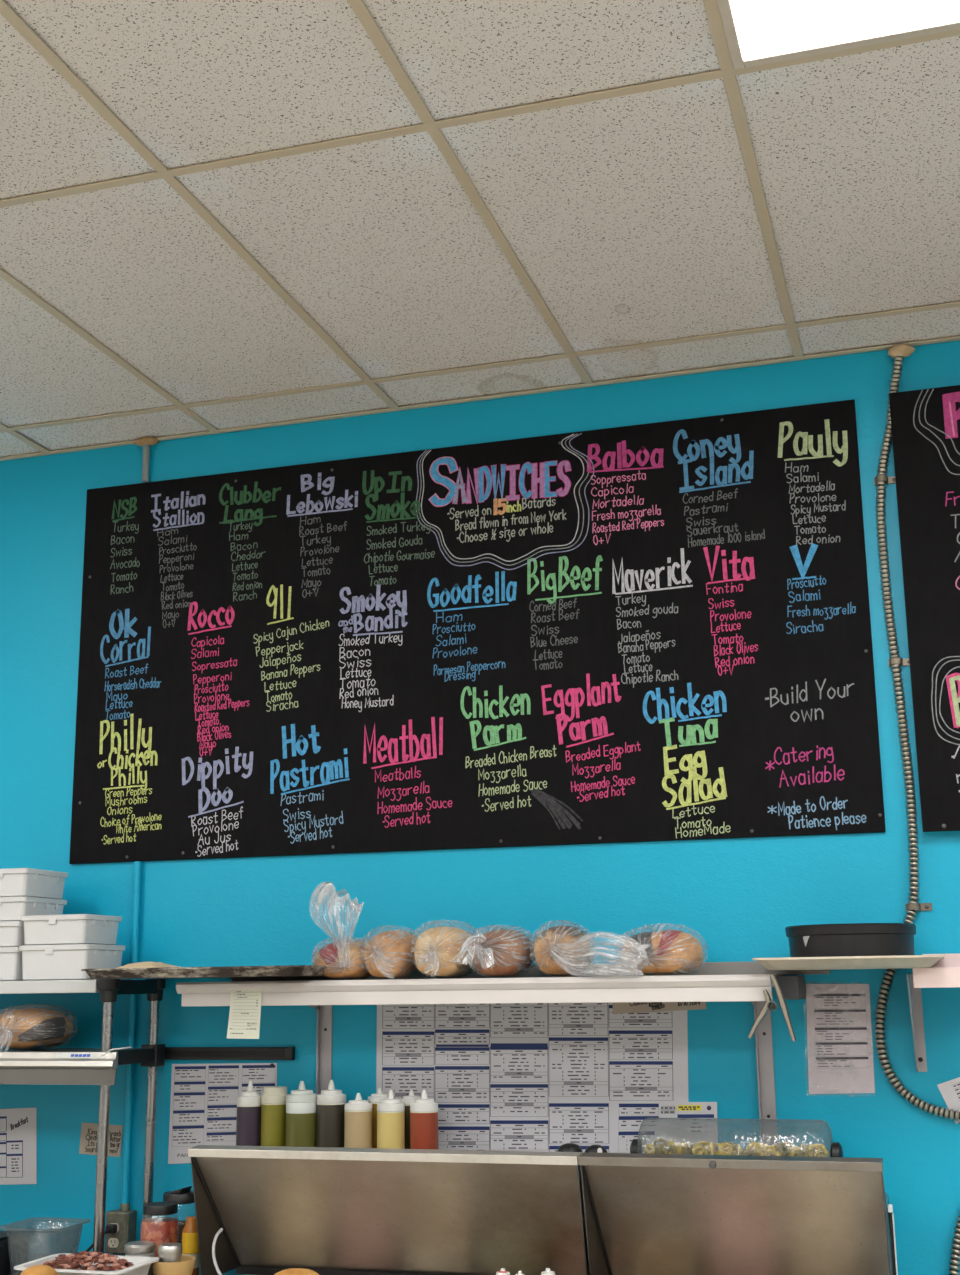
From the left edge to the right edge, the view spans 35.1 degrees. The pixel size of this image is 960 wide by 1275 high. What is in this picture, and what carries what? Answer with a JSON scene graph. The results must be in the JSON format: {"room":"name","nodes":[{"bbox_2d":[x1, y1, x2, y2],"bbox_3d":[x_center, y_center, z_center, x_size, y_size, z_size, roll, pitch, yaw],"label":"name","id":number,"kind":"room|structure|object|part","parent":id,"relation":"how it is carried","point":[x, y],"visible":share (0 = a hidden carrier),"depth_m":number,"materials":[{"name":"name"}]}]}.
{"room":"eatery","nodes":[
{"label":"eatery","id":0,"kind":"room"},
{"bbox_2d":[0,0,959,456],"bbox_3d":[-0.880,-1.548,0.983,8.396,0.026,7.596,-5,-13,16],"label":"ceiling","id":1,"kind":"structure","parent":0,"point":[633,218],"depth_m":3.46,"materials":[{"name":"tile"}]},
{"bbox_2d":[0,0,959,452],"bbox_3d":[-0.880,-1.533,0.980,8.400,0.004,7.600,-5,-13,16],"label":"grid","id":2,"kind":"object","parent":1,"relation":"attached to","point":[726,71],"depth_m":3.33,"materials":[{"name":"paint"}]},
{"bbox_2d":[717,0,959,68],"bbox_3d":[0.595,-1.293,2.302,0.586,0.093,1.208,-5,-13,16],"label":"ceiling light","id":3,"kind":"object","parent":1,"relation":"attached to","point":[757,32],"visible":1,"depth_m":2.81,"materials":[{"name":"white plastic"}]},
{"bbox_2d":[0,341,959,1274],"bbox_3d":[0.260,0.855,4.213,8.600,3.442,0.100,-5,-13,16],"label":"wall","id":4,"kind":"structure","parent":0,"point":[740,896],"depth_m":4.35,"materials":[{"name":"teal paint"}]},
{"bbox_2d":[0,1107,36,1184],"bbox_3d":[-1.493,1.528,4.551,0.383,0.230,0.001,-5,-13,16],"label":"sheet","id":5,"kind":"object","parent":4,"relation":"attached to","point":[18,1126],"visible":1,"depth_m":4.52,"materials":[{"name":"paper"}]},
{"bbox_2d":[79,1123,122,1156],"bbox_3d":[-1.111,1.471,4.445,0.142,0.094,0.002,-5,-13,16],"label":"handwritten note","id":6,"kind":"object","parent":4,"relation":"attached to","point":[89,1131],"visible":0.86,"depth_m":4.45,"materials":[{"name":"paper"}]},
{"bbox_2d":[105,1203,136,1253],"bbox_3d":[-1.030,1.691,4.344,0.074,0.132,0.055,-5,-13,16],"label":"outlet box","id":7,"kind":"object","parent":4,"relation":"attached to","point":[125,1218],"visible":0.9,"depth_m":4.32,"materials":[{"name":"metal"}]},
{"bbox_2d":[69,1224,116,1253],"bbox_3d":[-1.102,1.711,4.282,0.151,0.096,0.037,3,-13,-16],"label":"power cord","id":8,"kind":"object","parent":7,"relation":"attached to","point":[110,1228],"visible":0.41,"depth_m":4.30,"materials":[{"name":"black plastic"}]},
{"bbox_2d":[108,1238,118,1247],"bbox_3d":[-1.042,1.721,4.313,0.033,0.025,0.002,-5,-13,16],"label":"socket","id":9,"kind":"object","parent":7,"relation":"attached to","point":[112,1242],"depth_m":4.31,"materials":[{"name":"white plastic"}]},
{"bbox_3d":[-1.036,1.696,4.320,0.068,0.106,0.004,-5,-13,16],"label":"plate","id":10,"kind":"part","parent":7,"relation":"part of","materials":[{"name":"metal"}]},
{"bbox_2d":[121,437,158,1203],"bbox_3d":[-1.059,0.502,4.631,0.092,2.349,0.048,-5,-13,16],"label":"conduit","id":11,"kind":"object","parent":4,"relation":"attached to","point":[146,442],"visible":1,"depth_m":4.48,"materials":[{"name":"teal paint"}]},
{"bbox_2d":[168,1063,276,1163],"bbox_3d":[-0.739,1.366,4.351,0.338,0.281,0.005,-5,-13,16],"label":"sheet","id":12,"kind":"object","parent":4,"relation":"attached to","point":[203,1102],"visible":0.76,"depth_m":4.37,"materials":[{"name":"paper"}]},
{"bbox_2d":[165,1047,294,1059],"bbox_3d":[-0.747,1.202,4.383,0.453,0.037,0.024,-5,-13,16],"label":"knife strip","id":13,"kind":"object","parent":4,"relation":"attached to","point":[171,1053],"visible":0.79,"depth_m":4.36,"materials":[{"name":"black metal"}]},
{"bbox_2d":[69,399,885,863],"bbox_3d":[-0.106,0.015,4.454,2.429,1.206,0.014,-5,-13,16],"label":"menu board","id":14,"kind":"object","parent":4,"relation":"attached to","point":[659,631],"visible":1,"depth_m":4.41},
{"bbox_2d":[0,336,959,460],"bbox_3d":[0.222,-0.747,4.519,8.400,0.021,0.022,-5,-13,16],"label":"trim","id":15,"kind":"structure","parent":4,"relation":"attached to","point":[957,338],"depth_m":4.55,"materials":[{"name":"paint"}]},
{"bbox_2d":[176,962,829,1144],"bbox_3d":[0.045,1.171,3.983,1.722,0.608,0.322,-5,-13,16],"label":"shelf","id":16,"kind":"object","parent":4,"relation":"attached to","point":[712,981],"visible":0.77,"depth_m":3.94,"materials":[{"name":"white metal"}]},
{"bbox_2d":[81,965,326,978],"bbox_3d":[-0.708,0.926,4.194,0.655,0.026,0.440,-5,-13,16],"label":"sheet pan","id":17,"kind":"object","parent":16,"relation":"on","point":[284,970],"visible":0.76,"depth_m":4.00,"materials":[{"name":"metal"}]},
{"bbox_2d":[118,961,179,967],"bbox_3d":[-0.927,0.930,4.256,0.159,0.042,0.201,-5,-13,16],"label":"parchment","id":18,"kind":"object","parent":17,"relation":"on","point":[150,964],"visible":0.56,"depth_m":4.21,"materials":[{"name":"beige paper"}]},
{"bbox_2d":[227,990,261,1038],"bbox_3d":[-0.632,1.007,4.071,0.105,0.136,0.014,-5,-13,16],"label":"ticket","id":19,"kind":"object","parent":16,"relation":"hanging from","point":[245,1005],"visible":1,"depth_m":4.07,"materials":[{"name":"paper"}]},
{"bbox_2d":[312,881,371,979],"bbox_3d":[-0.366,0.803,4.142,0.186,0.257,0.285,-5,-13,16],"label":"bread loaf","id":20,"kind":"object","parent":16,"relation":"on","point":[342,959],"visible":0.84,"depth_m":4.06,"materials":[{"name":"beige food"}]},
{"bbox_2d":[360,925,419,978],"bbox_3d":[-0.240,0.851,4.104,0.155,0.144,0.300,-5,-13,16],"label":"bread loaf","id":21,"kind":"object","parent":16,"relation":"on","point":[388,954],"visible":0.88,"depth_m":4.04,"materials":[{"name":"beige food"}]},
{"bbox_2d":[411,920,475,977],"bbox_3d":[-0.098,0.833,4.061,0.176,0.154,0.310,-5,-13,16],"label":"bread loaf","id":22,"kind":"object","parent":16,"relation":"on","point":[435,949],"visible":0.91,"depth_m":4.00,"materials":[{"name":"beige food"}]},
{"bbox_2d":[453,925,534,977],"bbox_3d":[0.046,0.828,4.007,0.187,0.137,0.286,-5,-13,16],"label":"bread loaf","id":23,"kind":"object","parent":16,"relation":"on","point":[497,952],"visible":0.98,"depth_m":3.95,"materials":[{"name":"brown food"}]},
{"bbox_2d":[530,920,650,976],"bbox_3d":[0.252,0.799,3.913,0.224,0.146,0.419,5,-14,-22],"label":"bread loaf","id":24,"kind":"object","parent":16,"relation":"on","point":[564,950],"visible":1,"depth_m":3.90,"materials":[{"name":"beige food"}]},
{"bbox_2d":[609,923,707,974],"bbox_3d":[0.462,0.799,3.890,0.229,0.131,0.274,-5,-13,16],"label":"bread loaf","id":25,"kind":"object","parent":16,"relation":"on","point":[670,951],"visible":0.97,"depth_m":3.83,"materials":[{"name":"beige food"}]},
{"bbox_2d":[748,974,795,1041],"bbox_3d":[0.701,0.894,3.664,0.116,0.157,0.040,-5,-13,16],"label":"tongs","id":26,"kind":"object","parent":16,"relation":"attached to","point":[781,999],"visible":1,"depth_m":3.66,"materials":[{"name":"metal"}]},
{"bbox_3d":[0.676,0.912,3.675,0.060,0.116,0.012,-5,-13,16],"label":"jaw arm","id":27,"kind":"part","parent":26,"relation":"part of","materials":[{"name":"metal"}]},
{"bbox_3d":[0.729,0.890,3.647,0.052,0.157,0.012,-5,-13,16],"label":"jaw arm","id":28,"kind":"part","parent":26,"relation":"part of","materials":[{"name":"metal"}]},
{"bbox_2d":[376,1003,687,1152],"bbox_3d":[0.132,1.176,4.124,0.884,0.461,0.001,-5,-13,16],"label":"chart","id":29,"kind":"object","parent":4,"relation":"attached to","point":[543,1077],"visible":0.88,"depth_m":4.12,"materials":[{"name":"paper"}]},
{"bbox_2d":[613,1002,705,1013],"bbox_3d":[0.478,0.974,4.057,0.253,0.063,0.002,-5,-13,16],"label":"handwritten note","id":30,"kind":"object","parent":4,"relation":"attached to","point":[627,1007],"visible":0.5,"depth_m":4.06,"materials":[{"name":"paper"}]},
{"bbox_2d":[613,1102,717,1153],"bbox_3d":[0.484,1.290,3.983,0.281,0.137,0.005,-5,-13,16],"label":"sheet","id":31,"kind":"object","parent":4,"relation":"attached to","point":[628,1116],"visible":0.79,"depth_m":3.99,"materials":[{"name":"paper"}]},
{"bbox_2d":[806,984,874,1093],"bbox_3d":[0.922,1.032,3.908,0.179,0.289,0.005,-5,-13,16],"label":"sheet","id":32,"kind":"object","parent":4,"relation":"attached to","point":[839,1031],"visible":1,"depth_m":3.91,"materials":[{"name":"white paper"}]},
{"bbox_2d":[874,343,959,1120],"bbox_3d":[1.117,0.200,4.026,0.249,2.076,0.043,-5,-14,19],"label":"conduit","id":33,"kind":"object","parent":4,"relation":"attached to","point":[898,352],"visible":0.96,"depth_m":4.00,"materials":[{"name":"metal"}]},
{"bbox_2d":[889,385,959,831],"bbox_3d":[2.304,-0.175,3.730,2.430,1.208,0.043,-5,-13,16],"label":"menu board","id":34,"kind":"object","parent":4,"relation":"attached to","point":[925,423],"visible":1,"depth_m":4.05,"materials":[{"name":"black metal"}]},
{"bbox_2d":[907,954,959,1071],"bbox_3d":[1.736,0.871,3.530,1.416,0.291,0.310,-5,-13,16],"label":"shelf","id":35,"kind":"object","parent":4,"relation":"attached to","point":[945,973],"visible":0.98,"depth_m":3.80,"materials":[{"name":"metal"}]},
{"bbox_2d":[752,955,943,969],"bbox_3d":[0.916,0.805,3.752,0.444,0.028,0.370,-5,-13,16],"label":"sheet pan","id":36,"kind":"object","parent":35,"relation":"on","point":[902,961],"visible":0.99,"depth_m":3.60,"materials":[{"name":"metal"}]},
{"bbox_2d":[785,923,915,956],"bbox_3d":[0.922,0.768,3.769,0.318,0.102,0.318,-5,-13,16],"label":"pan","id":37,"kind":"object","parent":36,"relation":"on","point":[848,939],"visible":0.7,"depth_m":3.64,"materials":[{"name":"black metal"}]},
{"bbox_2d":[937,1077,959,1123],"bbox_3d":[1.220,1.145,3.792,0.147,0.137,0.001,-5,-13,16],"label":"sheet","id":38,"kind":"object","parent":4,"relation":"attached to","point":[950,1090],"visible":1,"depth_m":3.80,"materials":[{"name":"paper"}]},
{"bbox_2d":[948,1211,959,1274],"bbox_3d":[1.179,1.522,3.707,0.100,0.315,0.027,-5,-13,16],"label":"conduit","id":39,"kind":"object","parent":4,"relation":"attached to","point":[954,1266],"visible":1,"depth_m":3.71,"materials":[{"name":"silver metal"}]},
{"bbox_3d":[-0.837,1.775,0.225,8.600,0.100,7.800,-5,-13,16],"label":"floor","id":40,"kind":"structure","parent":0,"visible":0},
{"bbox_2d":[9,1253,236,1274],"bbox_3d":[-1.703,2.166,4.068,1.925,0.870,0.756,-5,-13,16],"label":"countertop","id":41,"kind":"structure","parent":40,"relation":"on","point":[31,1256],"depth_m":4.33,"materials":[{"name":"metal"}]},
{"bbox_2d":[0,1231,28,1274],"bbox_3d":[-1.421,1.677,4.119,0.300,0.098,0.230,-5,-13,16],"label":"appliance","id":42,"kind":"object","parent":41,"relation":"on","point":[19,1241],"visible":0.82,"depth_m":4.12,"materials":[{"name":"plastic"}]},
{"bbox_3d":[-1.408,1.641,4.171,0.280,0.006,0.120,-5,-13,16],"label":"lid","id":43,"kind":"part","parent":42,"relation":"part of","materials":[{"name":"black metal"}]},
{"bbox_2d":[20,1265,57,1274],"bbox_3d":[-1.055,1.553,3.615,0.087,0.106,0.120,-5,-13,16],"label":"bread roll","id":44,"kind":"object","parent":41,"relation":"on","point":[37,1269],"visible":1,"depth_m":3.60,"materials":[{"name":"orange food"}]},
{"bbox_2d":[0,1219,90,1274],"bbox_3d":[-1.180,1.655,4.108,0.190,0.131,0.190,-5,-13,16],"label":"pan","id":45,"kind":"object","parent":41,"relation":"on","point":[77,1226],"visible":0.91,"depth_m":4.10,"materials":[{"name":"silver metal"}]},
{"bbox_2d":[0,979,165,1252],"bbox_3d":[-1.575,1.393,4.390,1.331,0.774,0.353,-5,-13,16],"label":"rack","id":46,"kind":"object","parent":41,"relation":"on","point":[46,1066],"visible":0.98,"depth_m":4.17,"materials":[{"name":"silver metal"}]},
{"bbox_2d":[0,868,68,980],"bbox_3d":[-1.384,0.845,4.441,0.261,0.315,0.227,-5,-13,16],"label":"tub","id":47,"kind":"object","parent":46,"relation":"on","point":[10,957],"depth_m":4.34,"materials":[{"name":"plastic"}]},
{"bbox_3d":[-1.393,0.872,4.438,0.242,0.073,0.227,-5,-13,16],"label":"food tub","id":48,"kind":"part","parent":47,"relation":"part of","materials":[{"name":"white plastic"}]},
{"bbox_3d":[-1.375,0.802,4.448,0.242,0.068,0.227,-5,-13,16],"label":"food tub","id":49,"kind":"part","parent":47,"relation":"part of","materials":[{"name":"white plastic"}]},
{"bbox_3d":[-1.376,0.729,4.465,0.242,0.080,0.227,-5,-13,16],"label":"food tub","id":50,"kind":"part","parent":47,"relation":"part of","materials":[{"name":"white plastic"}]},
{"bbox_2d":[0,1004,75,1049],"bbox_3d":[-1.301,1.119,4.357,0.233,0.128,0.276,-5,-13,16],"label":"bread loaf","id":51,"kind":"object","parent":46,"relation":"on","point":[29,1028],"visible":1,"depth_m":4.30,"materials":[{"name":"brown food"}]},
{"bbox_2d":[0,980,99,993],"bbox_3d":[-1.612,1.042,4.503,1.250,0.035,0.310,-5,-13,16],"label":"shelf","id":52,"kind":"object","parent":46,"relation":"attached to","point":[42,986],"depth_m":4.22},
{"bbox_3d":[-1.622,1.193,4.286,1.331,0.044,0.030,-5,-13,16],"label":"ticket rail","id":53,"kind":"part","parent":46,"relation":"part of","materials":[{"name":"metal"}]},
{"bbox_2d":[0,1048,138,1050],"bbox_3d":[-1.605,1.229,4.459,1.260,0.030,0.310,-5,-13,16],"label":"shelf","id":54,"kind":"object","parent":46,"relation":"attached to","point":[1,1049],"depth_m":4.39,"materials":[{"name":"metal"}]},
{"bbox_2d":[19,914,125,980],"bbox_3d":[-1.169,0.892,4.358,0.226,0.180,0.217,-5,-13,16],"label":"tub","id":55,"kind":"object","parent":46,"relation":"on","point":[64,961],"depth_m":4.27,"materials":[{"name":"plastic"}]},
{"bbox_3d":[-1.176,0.844,4.366,0.216,0.083,0.207,-5,-13,16],"label":"food tub","id":56,"kind":"part","parent":55,"relation":"part of","materials":[{"name":"white plastic"}]},
{"bbox_3d":[-1.020,1.329,4.110,0.030,0.762,0.029,-5,-13,16],"label":"post","id":57,"kind":"part","parent":46,"relation":"part of","materials":[{"name":"silver metal"}]},
{"bbox_3d":[-0.982,1.181,4.278,0.032,0.038,0.245,-5,-13,16],"label":"rail","id":58,"kind":"part","parent":46,"relation":"part of","materials":[{"name":"black plastic"}]},
{"bbox_3d":[-0.987,0.994,4.314,0.036,0.040,0.260,-5,-13,16],"label":"rail","id":59,"kind":"part","parent":46,"relation":"part of","materials":[{"name":"black plastic"}]},
{"bbox_3d":[-0.945,1.383,4.352,0.027,0.762,0.027,-5,-13,16],"label":"post","id":60,"kind":"part","parent":46,"relation":"part of","materials":[{"name":"silver metal"}]},
{"bbox_2d":[14,1253,158,1274],"bbox_3d":[-0.982,1.605,3.789,0.305,0.081,0.220,-5,-13,16],"label":"pan","id":61,"kind":"object","parent":41,"relation":"on","point":[142,1264],"visible":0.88,"depth_m":3.78,"materials":[{"name":"white plastic"}]},
{"bbox_2d":[43,1251,133,1270],"bbox_3d":[-0.981,1.563,3.799,0.252,0.050,0.161,-5,-13,16],"label":"meat","id":62,"kind":"object","parent":61,"relation":"in","point":[83,1260],"visible":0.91,"depth_m":3.77,"materials":[{"name":"brown food"}]},
{"bbox_2d":[124,1241,155,1274],"bbox_3d":[-0.881,1.622,3.925,0.081,0.106,0.081,-5,-13,16],"label":"shaker","id":63,"kind":"object","parent":41,"relation":"on","point":[135,1248],"visible":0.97,"depth_m":3.91,"materials":[{"name":"silver metal"}]},
{"bbox_2d":[141,1202,178,1256],"bbox_3d":[-0.851,1.603,4.028,0.103,0.188,0.103,-5,-13,16],"label":"sauce jar","id":64,"kind":"object","parent":41,"relation":"on","point":[159,1230],"visible":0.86,"depth_m":4.00,"materials":[{"name":"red glass"}]},
{"bbox_3d":[-0.852,1.523,4.046,0.091,0.024,0.091,-5,-13,16],"label":"jar lid","id":65,"kind":"part","parent":64,"relation":"part of","materials":[{"name":"black plastic"}]},
{"bbox_2d":[151,1255,194,1274],"bbox_3d":[-0.782,1.622,3.862,0.112,0.075,0.112,-5,-13,16],"label":"bowl","id":66,"kind":"object","parent":41,"relation":"on","point":[185,1267],"visible":0.9,"depth_m":3.83,"materials":[{"name":"beige plastic"}]},
{"bbox_2d":[158,1243,182,1262],"bbox_3d":[-0.792,1.597,3.871,0.062,0.093,0.062,-5,-13,16],"label":"shaker","id":67,"kind":"object","parent":66,"relation":"in","point":[168,1252],"visible":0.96,"depth_m":3.85,"materials":[{"name":"metal"}]},
{"bbox_2d":[163,1186,194,1254],"bbox_3d":[-0.823,1.615,4.145,0.090,0.217,0.090,-5,-13,16],"label":"container","id":68,"kind":"object","parent":41,"relation":"on","point":[183,1195],"visible":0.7,"depth_m":4.13,"materials":[{"name":"clear plastic"}]},
{"bbox_2d":[182,1216,199,1274],"bbox_3d":[-0.765,1.617,4.019,0.048,0.155,0.048,-5,-13,16],"label":"bottle","id":69,"kind":"object","parent":41,"relation":"on","point":[190,1245],"visible":0.7,"depth_m":4.00,"materials":[{"name":"yellow plastic"}]},
{"bbox_2d":[188,1145,897,1274],"bbox_3d":[0.090,1.835,3.508,1.732,1.222,0.865,-5,-13,16],"label":"prep table","id":70,"kind":"object","parent":40,"relation":"on","point":[260,1210],"visible":1,"depth_m":3.73,"materials":[{"name":"metal"}]},
{"bbox_3d":[-0.696,1.508,3.990,0.003,0.324,0.300,-5,-13,16],"label":"panel","id":71,"kind":"part","parent":70,"relation":"part of","materials":[{"name":"metal"}]},
{"bbox_2d":[236,1081,260,1145],"bbox_3d":[-0.641,1.370,4.218,0.074,0.264,0.074,-5,-13,16],"label":"squeeze bottle","id":72,"kind":"object","parent":70,"relation":"on","point":[248,1121],"visible":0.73,"depth_m":4.20,"materials":[{"name":"purple plastic"}]},
{"bbox_2d":[261,1086,287,1146],"bbox_3d":[-0.568,1.372,4.195,0.078,0.249,0.078,-5,-13,16],"label":"squeeze bottle","id":73,"kind":"object","parent":70,"relation":"on","point":[273,1099],"visible":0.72,"depth_m":4.17,"materials":[{"name":"green plastic"}]},
{"bbox_2d":[274,1268,318,1274],"bbox_3d":[-0.428,1.514,3.519,0.131,0.093,0.120,-5,-13,16],"label":"bread roll","id":74,"kind":"object","parent":70,"relation":"on","point":[291,1271],"visible":1,"depth_m":3.51,"materials":[{"name":"orange food"}]},
{"bbox_2d":[286,1081,316,1146],"bbox_3d":[-0.488,1.351,4.148,0.086,0.267,0.086,-5,-13,16],"label":"squeeze bottle","id":75,"kind":"object","parent":70,"relation":"on","point":[301,1103],"visible":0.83,"depth_m":4.12,"materials":[{"name":"green plastic"}]},
{"bbox_2d":[316,1080,345,1147],"bbox_3d":[-0.406,1.347,4.139,0.082,0.269,0.082,-5,-13,16],"label":"squeeze bottle","id":76,"kind":"object","parent":70,"relation":"on","point":[330,1104],"visible":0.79,"depth_m":4.12,"materials":[{"name":"plastic"}]},
{"bbox_2d":[344,1093,372,1147],"bbox_3d":[-0.327,1.349,4.082,0.076,0.237,0.076,-5,-13,16],"label":"squeeze bottle","id":77,"kind":"object","parent":70,"relation":"on","point":[358,1112],"visible":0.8,"depth_m":4.06,"materials":[{"name":"beige plastic"}]},
{"bbox_2d":[368,1088,387,1147],"bbox_3d":[-0.273,1.356,4.133,0.067,0.246,0.067,-5,-13,16],"label":"squeeze bottle","id":78,"kind":"object","parent":70,"relation":"on","point":[374,1099],"visible":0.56,"depth_m":4.12,"materials":[{"name":"white plastic"}]},
{"bbox_3d":[-0.209,1.468,3.849,1.018,0.329,0.304,-5,-13,16],"label":"lid","id":79,"kind":"part","parent":70,"relation":"part of","materials":[{"name":"metal"}]},
{"bbox_2d":[377,1090,404,1148],"bbox_3d":[-0.237,1.335,4.046,0.075,0.247,0.075,-5,-13,16],"label":"squeeze bottle","id":80,"kind":"object","parent":70,"relation":"on","point":[390,1112],"visible":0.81,"depth_m":4.03,"materials":[{"name":"yellow plastic"}]},
{"bbox_2d":[401,1090,420,1148],"bbox_3d":[-0.185,1.351,4.107,0.067,0.242,0.067,-5,-13,16],"label":"squeeze bottle","id":81,"kind":"object","parent":70,"relation":"on","point":[407,1100],"visible":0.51,"depth_m":4.09,"materials":[{"name":"white plastic"}]},
{"bbox_2d":[410,1090,437,1148],"bbox_3d":[-0.147,1.328,4.020,0.076,0.247,0.076,-5,-13,16],"label":"squeeze bottle","id":82,"kind":"object","parent":70,"relation":"on","point":[424,1111],"visible":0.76,"depth_m":4.00,"materials":[{"name":"red plastic"}]},
{"bbox_2d":[496,1268,509,1274],"bbox_3d":[0.057,1.633,3.599,0.048,0.255,0.048,-5,-13,16],"label":"squeeze bottle","id":83,"kind":"object","parent":70,"relation":"on","point":[502,1271],"visible":1,"depth_m":3.62,"materials":[{"name":"white plastic"}]},
{"bbox_2d":[541,1268,554,1274],"bbox_3d":[0.163,1.622,3.568,0.048,0.259,0.048,-5,-13,16],"label":"squeeze bottle","id":84,"kind":"object","parent":70,"relation":"on","point":[547,1271],"visible":1,"depth_m":3.59,"materials":[{"name":"white plastic"}]},
{"bbox_2d":[557,1143,582,1168],"bbox_3d":[0.233,1.366,3.914,0.069,0.116,0.069,-5,-13,16],"label":"lidded container","id":85,"kind":"object","parent":70,"relation":"on","point":[568,1147],"visible":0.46,"depth_m":3.90,"materials":[{"name":"plastic"}]},
{"bbox_3d":[0.233,1.332,3.922,0.069,0.045,0.069,-5,-13,16],"label":"domed lid","id":86,"kind":"part","parent":85,"relation":"part of","materials":[{"name":"black plastic"}]},
{"bbox_3d":[0.276,1.431,3.704,0.003,0.324,0.300,-5,-13,16],"label":"panel","id":87,"kind":"part","parent":70,"relation":"part of","materials":[{"name":"metal"}]},
{"bbox_3d":[0.284,1.430,3.702,0.003,0.324,0.300,-5,-13,16],"label":"panel","id":88,"kind":"part","parent":70,"relation":"part of","materials":[{"name":"metal"}]},
{"bbox_2d":[585,1145,607,1152],"bbox_3d":[0.299,1.362,3.893,0.063,0.113,0.066,-5,-13,16],"label":"lidded container","id":89,"kind":"object","parent":70,"relation":"on","point":[593,1148],"visible":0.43,"depth_m":3.89,"materials":[{"name":"plastic"}]},
{"bbox_2d":[630,1118,842,1156],"bbox_3d":[0.641,1.302,3.804,0.526,0.182,0.170,-5,-13,16],"label":"food container","id":90,"kind":"object","parent":70,"relation":"on","point":[638,1145],"visible":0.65,"depth_m":3.77,"materials":[{"name":"clear plastic"}]},
{"bbox_3d":[0.400,1.310,3.869,0.028,0.060,0.060,-5,-13,16],"label":"knob","id":91,"kind":"part","parent":90,"relation":"part of","materials":[{"name":"black plastic"}]},
{"bbox_3d":[0.876,1.272,3.729,0.028,0.060,0.060,-5,-13,16],"label":"knob","id":92,"kind":"part","parent":90,"relation":"part of","materials":[{"name":"black plastic"}]},
{"bbox_3d":[0.616,1.402,3.607,0.695,0.329,0.304,-5,-13,16],"label":"lid","id":93,"kind":"part","parent":70,"relation":"part of","materials":[{"name":"metal"}]},
{"bbox_3d":[0.946,1.377,3.507,0.003,0.324,0.300,-5,-13,16],"label":"panel","id":94,"kind":"part","parent":70,"relation":"part of","materials":[{"name":"metal"}]},
{"bbox_3d":[0.958,1.333,3.543,0.011,0.016,0.024,-5,-13,16],"label":"edge trim","id":95,"kind":"part","parent":70,"relation":"part of","materials":[{"name":"white plastic"}]},
{"bbox_3d":[0.965,1.449,3.517,0.003,0.216,0.022,-5,-13,16],"label":"edge trim","id":96,"kind":"part","parent":70,"relation":"part of","materials":[{"name":"white plastic"}]}
]}

